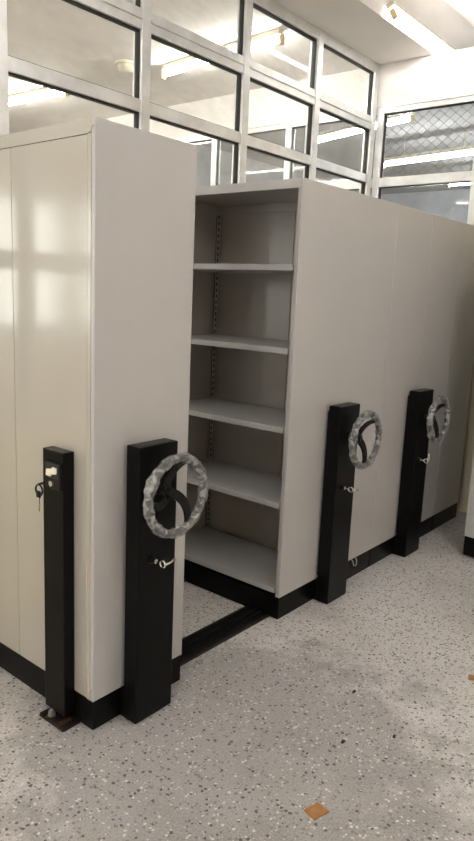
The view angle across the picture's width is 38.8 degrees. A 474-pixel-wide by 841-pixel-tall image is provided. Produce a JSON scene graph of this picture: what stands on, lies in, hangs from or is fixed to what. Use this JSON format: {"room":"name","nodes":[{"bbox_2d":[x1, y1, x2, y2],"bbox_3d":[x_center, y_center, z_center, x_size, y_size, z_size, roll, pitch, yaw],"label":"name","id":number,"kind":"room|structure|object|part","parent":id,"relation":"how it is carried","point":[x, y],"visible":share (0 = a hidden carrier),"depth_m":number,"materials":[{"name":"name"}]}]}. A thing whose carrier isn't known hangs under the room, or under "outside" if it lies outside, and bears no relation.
{"room":"archive storage room","nodes":[
{"label":"archive storage room","id":0,"kind":"room"},
{"bbox_2d":[0,511,473,840],"bbox_3d":[0.235,0.742,4.904,10.400,0.080,14.000,11,14,38],"label":"floor","id":1,"kind":"structure","parent":0,"point":[249,736],"depth_m":2.46,"materials":[{"name":"stone"}]},
{"bbox_2d":[0,117,207,729],"bbox_3d":[-0.624,0.023,2.622,1.095,2.097,0.520,11,14,38],"label":"storage unit","id":2,"kind":"object","parent":1,"relation":"on","point":[97,215],"visible":1,"depth_m":2.38,"materials":[{"name":"metal"}]},
{"bbox_3d":[-0.980,-0.036,2.666,0.394,1.933,0.020,11,14,38],"label":"door","id":3,"kind":"part","parent":2,"relation":"part of","materials":[{"name":"metal"}]},
{"bbox_2d":[35,482,42,511],"bbox_3d":[-0.703,0.270,2.418,0.046,0.116,0.028,11,14,38],"label":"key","id":4,"kind":"object","parent":2,"relation":"hanging from","point":[39,494],"visible":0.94,"depth_m":2.41,"materials":[{"name":"silver metal"}]},
{"bbox_3d":[-0.712,0.302,2.418,0.015,0.052,0.002,11,14,38],"label":"blade","id":5,"kind":"part","parent":4,"relation":"part of","materials":[{"name":"silver metal"}]},
{"bbox_3d":[-0.815,-0.026,2.530,0.863,1.982,0.023,11,14,38],"label":"door frame","id":6,"kind":"part","parent":2,"relation":"part of","materials":[{"name":"metal"}]},
{"bbox_3d":[-0.663,0.026,2.410,0.425,1.933,0.020,11,14,38],"label":"door","id":7,"kind":"part","parent":2,"relation":"part of","materials":[{"name":"metal"}]},
{"bbox_3d":[-0.640,0.177,2.320,0.059,0.036,0.004,11,14,38],"label":"lock handle","id":8,"kind":"part","parent":2,"relation":"part of","materials":[{"name":"white plastic"}]},
{"bbox_3d":[-0.633,0.191,2.329,0.086,0.095,0.010,11,14,38],"label":"lock plate","id":9,"kind":"part","parent":2,"relation":"part of","materials":[{"name":"black plastic"}]},
{"bbox_3d":[-0.643,0.590,2.435,0.120,0.997,0.044,11,14,38],"label":"lock post","id":10,"kind":"part","parent":2,"relation":"part of","materials":[{"name":"black metal"}]},
{"bbox_3d":[-0.337,0.015,2.421,0.018,1.982,0.458,11,14,38],"label":"panel","id":11,"kind":"part","parent":2,"relation":"part of","materials":[{"name":"metal"}]},
{"bbox_3d":[-0.320,0.595,2.485,0.068,1.050,0.185,11,14,38],"label":"control post","id":12,"kind":"part","parent":2,"relation":"part of","materials":[{"name":"black metal"}]},
{"bbox_2d":[156,558,175,567],"bbox_3d":[-0.255,0.506,2.412,0.053,0.031,0.050,11,14,38],"label":"key","id":13,"kind":"object","parent":2,"relation":"in","point":[173,559],"visible":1,"depth_m":2.39,"materials":[{"name":"silver metal"}]},
{"bbox_2d":[39,605,270,731],"bbox_3d":[0.435,0.898,3.815,0.144,0.034,3.520,11,14,38],"label":"rail","id":14,"kind":"object","parent":1,"relation":"on","point":[203,640],"visible":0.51,"depth_m":3.13,"materials":[{"name":"metal"}]},
{"bbox_3d":[-0.692,1.103,2.524,0.027,0.002,0.070,11,14,38],"label":"rail plate","id":15,"kind":"part","parent":14,"relation":"part of","materials":[{"name":"metal"}]},
{"bbox_3d":[-0.639,1.113,2.482,0.027,0.002,0.070,11,14,38],"label":"rail plate","id":16,"kind":"part","parent":14,"relation":"part of","materials":[{"name":"metal"}]},
{"bbox_2d":[184,177,398,618],"bbox_3d":[0.274,-0.145,3.719,1.104,2.097,0.930,11,14,38],"label":"storage unit","id":17,"kind":"object","parent":1,"relation":"on","point":[293,278],"visible":0.85,"depth_m":3.57,"materials":[{"name":"metal"}]},
{"bbox_2d":[184,527,277,592],"bbox_3d":[-0.002,0.758,3.757,0.828,0.028,0.416,11,14,38],"label":"shelf","id":18,"kind":"object","parent":17,"relation":"attached to","point":[243,562],"depth_m":3.70,"materials":[{"name":"metal"}]},
{"bbox_2d":[187,458,281,508],"bbox_3d":[0.017,0.328,3.676,0.828,0.028,0.416,11,14,38],"label":"shelf","id":19,"kind":"object","parent":17,"relation":"attached to","point":[261,487],"depth_m":3.61,"materials":[{"name":"metal"}]},
{"bbox_2d":[189,398,285,433],"bbox_3d":[0.033,-0.037,3.607,0.828,0.028,0.416,11,14,38],"label":"shelf","id":20,"kind":"object","parent":17,"relation":"attached to","point":[254,416],"depth_m":3.53,"materials":[{"name":"metal"}]},
{"bbox_2d":[191,334,289,354],"bbox_3d":[0.049,-0.406,3.537,0.828,0.028,0.416,11,14,38],"label":"shelf","id":21,"kind":"object","parent":17,"relation":"attached to","point":[235,342],"depth_m":3.40,"materials":[{"name":"metal"}]},
{"bbox_2d":[193,263,293,273],"bbox_3d":[0.065,-0.780,3.466,0.828,0.028,0.416,11,14,38],"label":"shelf","id":22,"kind":"object","parent":17,"relation":"attached to","point":[198,268],"depth_m":3.31,"materials":[{"name":"metal"}]},
{"bbox_3d":[0.243,-1.175,3.594,0.863,0.029,0.888,11,14,38],"label":"panel","id":23,"kind":"part","parent":17,"relation":"part of","materials":[{"name":"grey metal"}]},
{"bbox_3d":[0.198,-0.202,3.775,0.863,1.950,0.026,11,14,38],"label":"panel","id":24,"kind":"part","parent":17,"relation":"part of","materials":[{"name":"grey metal"}]},
{"bbox_3d":[0.538,-0.150,3.499,0.018,1.982,0.926,11,14,38],"label":"panel","id":25,"kind":"part","parent":17,"relation":"part of","materials":[{"name":"metal"}]},
{"bbox_3d":[0.529,0.434,3.529,0.070,1.050,0.190,11,14,38],"label":"control post","id":26,"kind":"part","parent":17,"relation":"part of","materials":[{"name":"black metal"}]},
{"bbox_2d":[345,487,357,492],"bbox_3d":[0.587,0.348,3.446,0.053,0.031,0.050,11,14,38],"label":"key","id":27,"kind":"object","parent":17,"relation":"in","point":[348,487],"visible":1,"depth_m":3.43,"materials":[{"name":"silver metal"}]},
{"bbox_2d":[304,802,328,820],"bbox_3d":[0.249,1.226,2.114,0.062,0.004,0.050,-6,13,-37],"label":"scrap","id":28,"kind":"object","parent":1,"relation":"on","point":[315,811],"visible":1,"depth_m":2.11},
{"bbox_2d":[368,204,462,566],"bbox_3d":[0.860,-0.252,4.420,1.102,2.097,0.906,11,14,38],"label":"storage unit","id":29,"kind":"object","parent":1,"relation":"on","point":[428,245],"visible":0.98,"depth_m":4.12,"materials":[{"name":"metal"}]},
{"bbox_3d":[0.979,-0.230,4.025,0.018,1.982,0.451,11,14,38],"label":"panel","id":30,"kind":"part","parent":29,"relation":"part of","materials":[{"name":"metal"}]},
{"bbox_3d":[1.111,0.329,4.225,0.070,1.050,0.196,11,14,38],"label":"control post","id":31,"kind":"part","parent":29,"relation":"part of","materials":[{"name":"black metal"}]},
{"bbox_3d":[1.268,-0.283,4.371,0.018,1.982,0.452,11,14,38],"label":"panel","id":32,"kind":"part","parent":29,"relation":"part of","materials":[{"name":"metal"}]},
{"bbox_2d":[431,223,473,530],"bbox_3d":[1.215,-0.345,4.999,0.900,2.097,0.447,11,14,38],"label":"storage unit","id":33,"kind":"object","parent":1,"relation":"on","point":[461,357],"visible":0.29,"depth_m":4.71,"materials":[{"name":"metal"}]},
{"bbox_2d":[463,452,473,556],"bbox_3d":[2.078,-0.138,4.110,0.925,2.100,0.755,11,14,38],"label":"storage unit","id":34,"kind":"object","parent":1,"relation":"on","point":[468,549],"visible":1,"depth_m":4.24,"materials":[{"name":"metal"}]},
{"bbox_3d":[1.846,-0.162,3.816,0.888,1.962,0.016,11,14,38],"label":"panel","id":35,"kind":"part","parent":34,"relation":"part of","materials":[{"name":"metal"}]},
{"bbox_2d":[468,674,473,680],"bbox_3d":[1.018,1.110,2.906,0.038,0.004,0.041,7,12,23],"label":"scrap","id":36,"kind":"object","parent":1,"relation":"on","point":[470,677],"visible":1,"depth_m":2.90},
{"bbox_2d":[7,0,473,193],"bbox_3d":[-1.459,-3.201,5.721,5.588,0.508,14.000,11,14,38],"label":"ceiling","id":37,"kind":"structure","parent":0,"point":[61,36],"depth_m":5.23,"materials":[{"name":"paint"}]},
{"bbox_2d":[9,87,69,105],"bbox_3d":[-2.035,-3.067,6.421,1.275,0.103,0.048,10,13,35],"label":"tube light","id":38,"kind":"object","parent":37,"relation":"attached to","point":[44,90],"visible":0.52,"depth_m":6.31,"materials":[{"name":"glass"}]},
{"bbox_2d":[115,59,132,73],"bbox_3d":[-0.898,-2.848,5.437,0.170,0.072,0.170,11,14,38],"label":"ceiling fitting","id":39,"kind":"object","parent":37,"relation":"attached to","point":[125,66],"visible":0.89,"depth_m":5.39,"materials":[{"name":"white plastic"}]},
{"bbox_3d":[-0.897,-2.876,5.431,0.170,0.014,0.170,11,14,38],"label":"plate","id":40,"kind":"part","parent":39,"relation":"part of","materials":[{"name":"white plastic"}]},
{"bbox_2d":[161,56,207,79],"bbox_3d":[-0.399,-2.771,5.277,0.548,0.120,0.048,13,15,43],"label":"tube light","id":41,"kind":"object","parent":37,"relation":"attached to","point":[187,60],"depth_m":5.30,"materials":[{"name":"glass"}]},
{"bbox_2d":[223,41,236,50],"bbox_3d":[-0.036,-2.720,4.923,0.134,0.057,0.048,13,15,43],"label":"tube light","id":42,"kind":"object","parent":37,"relation":"attached to","point":[232,46],"depth_m":4.90,"materials":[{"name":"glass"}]},
{"bbox_2d":[251,28,284,50],"bbox_3d":[0.230,-2.629,4.673,0.311,0.120,0.048,13,15,43],"label":"tube light","id":43,"kind":"object","parent":37,"relation":"attached to","point":[269,35],"depth_m":4.66,"materials":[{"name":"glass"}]},
{"bbox_2d":[318,124,363,142],"bbox_3d":[0.997,-2.751,6.387,0.048,0.137,0.629,-5,13,-34],"label":"tube light","id":44,"kind":"object","parent":37,"relation":"hanging from","point":[332,131],"depth_m":6.41,"materials":[{"name":"glass"}]},
{"bbox_2d":[387,112,414,125],"bbox_3d":[1.423,-2.581,5.779,0.048,0.107,0.313,-5,13,-34],"label":"tube light","id":45,"kind":"object","parent":37,"relation":"hanging from","point":[392,117],"depth_m":5.78,"materials":[{"name":"glass"}]},
{"bbox_2d":[386,0,456,52],"bbox_3d":[1.481,-2.727,4.908,0.094,0.127,1.560,11,14,38],"label":"tube light","id":46,"kind":"object","parent":37,"relation":"attached to","point":[396,11],"visible":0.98,"depth_m":4.59,"materials":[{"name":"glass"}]},
{"bbox_2d":[384,131,473,167],"bbox_3d":[2.104,-2.927,7.229,0.048,0.282,1.296,-7,14,-41],"label":"tube light","id":47,"kind":"object","parent":37,"relation":"hanging from","point":[457,149],"visible":0.85,"depth_m":7.24,"materials":[{"name":"glass"}]},
{"bbox_2d":[447,163,470,187],"bbox_3d":[3.237,-3.101,8.411,1.260,0.282,0.048,12,14,41],"label":"tube light","id":48,"kind":"object","parent":37,"relation":"hanging from","point":[456,184],"visible":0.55,"depth_m":8.74,"materials":[{"name":"glass"}]},
{"bbox_2d":[193,143,370,195],"bbox_3d":[0.453,-1.925,9.760,0.100,3.372,5.705,11,14,38],"label":"wall","id":49,"kind":"structure","parent":0,"point":[256,171],"depth_m":8.66,"materials":[{"name":"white paint"}]},
{"bbox_2d":[106,47,473,512],"bbox_3d":[1.106,-1.098,5.535,10.400,3.372,0.090,11,14,38],"label":"wall","id":50,"kind":"structure","parent":0,"point":[451,73],"depth_m":5.23,"materials":[{"name":"paint"}]},
{"bbox_2d":[173,93,473,224],"bbox_3d":[-0.552,-2.134,6.748,6.010,1.313,0.077,11,14,38],"label":"window","id":51,"kind":"structure","parent":50,"relation":"in","point":[378,182],"depth_m":5.27,"materials":[{"name":"metal"}]},
{"bbox_3d":[-0.529,-2.753,6.634,0.800,0.052,0.077,11,14,38],"label":"rail","id":52,"kind":"part","parent":51,"relation":"part of","materials":[{"name":"metal"}]},
{"bbox_3d":[0.133,-2.623,6.100,0.800,0.052,0.077,11,14,38],"label":"rail","id":53,"kind":"part","parent":51,"relation":"part of","materials":[{"name":"metal"}]},
{"bbox_3d":[0.803,-2.492,5.559,0.822,0.052,0.077,11,14,38],"label":"rail","id":54,"kind":"part","parent":51,"relation":"part of","materials":[{"name":"metal"}]},
{"bbox_3d":[0.783,-1.964,5.664,0.822,0.068,0.065,11,14,38],"label":"rail","id":55,"kind":"part","parent":51,"relation":"part of","materials":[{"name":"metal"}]},
{"bbox_3d":[1.433,-1.836,5.139,0.748,0.068,0.065,11,14,38],"label":"rail","id":56,"kind":"part","parent":51,"relation":"part of","materials":[{"name":"metal"}]},
{"bbox_3d":[1.453,-2.364,5.035,0.748,0.052,0.077,11,14,38],"label":"rail","id":57,"kind":"part","parent":51,"relation":"part of","materials":[{"name":"metal"}]},
{"bbox_2d":[381,189,469,222],"bbox_3d":[4.819,-1.972,9.923,10.400,3.940,0.120,11,14,38],"label":"wall","id":58,"kind":"structure","parent":0,"point":[451,204],"depth_m":10.90,"materials":[{"name":"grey paint"}]},
{"bbox_2d":[444,0,473,26],"bbox_3d":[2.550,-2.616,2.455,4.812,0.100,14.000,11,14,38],"label":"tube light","id":59,"kind":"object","parent":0,"point":[465,8],"depth_m":5.05,"materials":[{"name":"paint"}]},
{"bbox_3d":[-1.680,0.575,2.644,0.090,0.920,8.155,11,14,38],"label":"wall","id":60,"kind":"structure","parent":0,"visible":0},
{"bbox_2d":[0,0,379,195],"bbox_3d":[-1.583,-1.081,2.342,0.074,2.452,8.203,11,14,38],"label":"window","id":61,"kind":"structure","parent":60,"relation":"in","point":[138,17],"depth_m":4.03,"materials":[{"name":"metal"}]},
{"bbox_3d":[-0.770,-1.597,3.227,0.062,0.062,0.771,11,14,38],"label":"rail","id":62,"kind":"part","parent":61,"relation":"part of","materials":[{"name":"metal"}]},
{"bbox_3d":[-0.749,-2.002,3.147,0.070,0.097,0.771,11,14,38],"label":"rail","id":63,"kind":"part","parent":61,"relation":"part of","materials":[{"name":"metal"}]},
{"bbox_3d":[-0.243,-1.692,3.856,0.062,0.062,0.758,11,14,38],"label":"rail","id":64,"kind":"part","parent":61,"relation":"part of","materials":[{"name":"metal"}]},
{"bbox_3d":[-0.222,-2.098,3.777,0.070,0.097,0.758,11,14,38],"label":"rail","id":65,"kind":"part","parent":61,"relation":"part of","materials":[{"name":"metal"}]},
{"bbox_3d":[0.268,-1.785,4.466,0.062,0.062,0.720,11,14,38],"label":"rail","id":66,"kind":"part","parent":61,"relation":"part of","materials":[{"name":"metal"}]},
{"bbox_3d":[0.289,-2.191,4.387,0.070,0.097,0.720,11,14,38],"label":"rail","id":67,"kind":"part","parent":61,"relation":"part of","materials":[{"name":"metal"}]},
{"bbox_3d":[0.303,-2.586,4.315,0.062,0.067,0.720,11,14,38],"label":"rail","id":68,"kind":"part","parent":61,"relation":"part of","materials":[{"name":"metal"}]},
{"bbox_3d":[0.772,-1.877,5.069,0.062,0.062,0.738,11,14,38],"label":"rail","id":69,"kind":"part","parent":61,"relation":"part of","materials":[{"name":"metal"}]},
{"bbox_3d":[0.793,-2.282,4.990,0.070,0.097,0.738,11,14,38],"label":"rail","id":70,"kind":"part","parent":61,"relation":"part of","materials":[{"name":"metal"}]},
{"bbox_3d":[0.807,-2.678,4.918,0.062,0.067,0.738,11,14,38],"label":"rail","id":71,"kind":"part","parent":61,"relation":"part of","materials":[{"name":"metal"}]}
]}

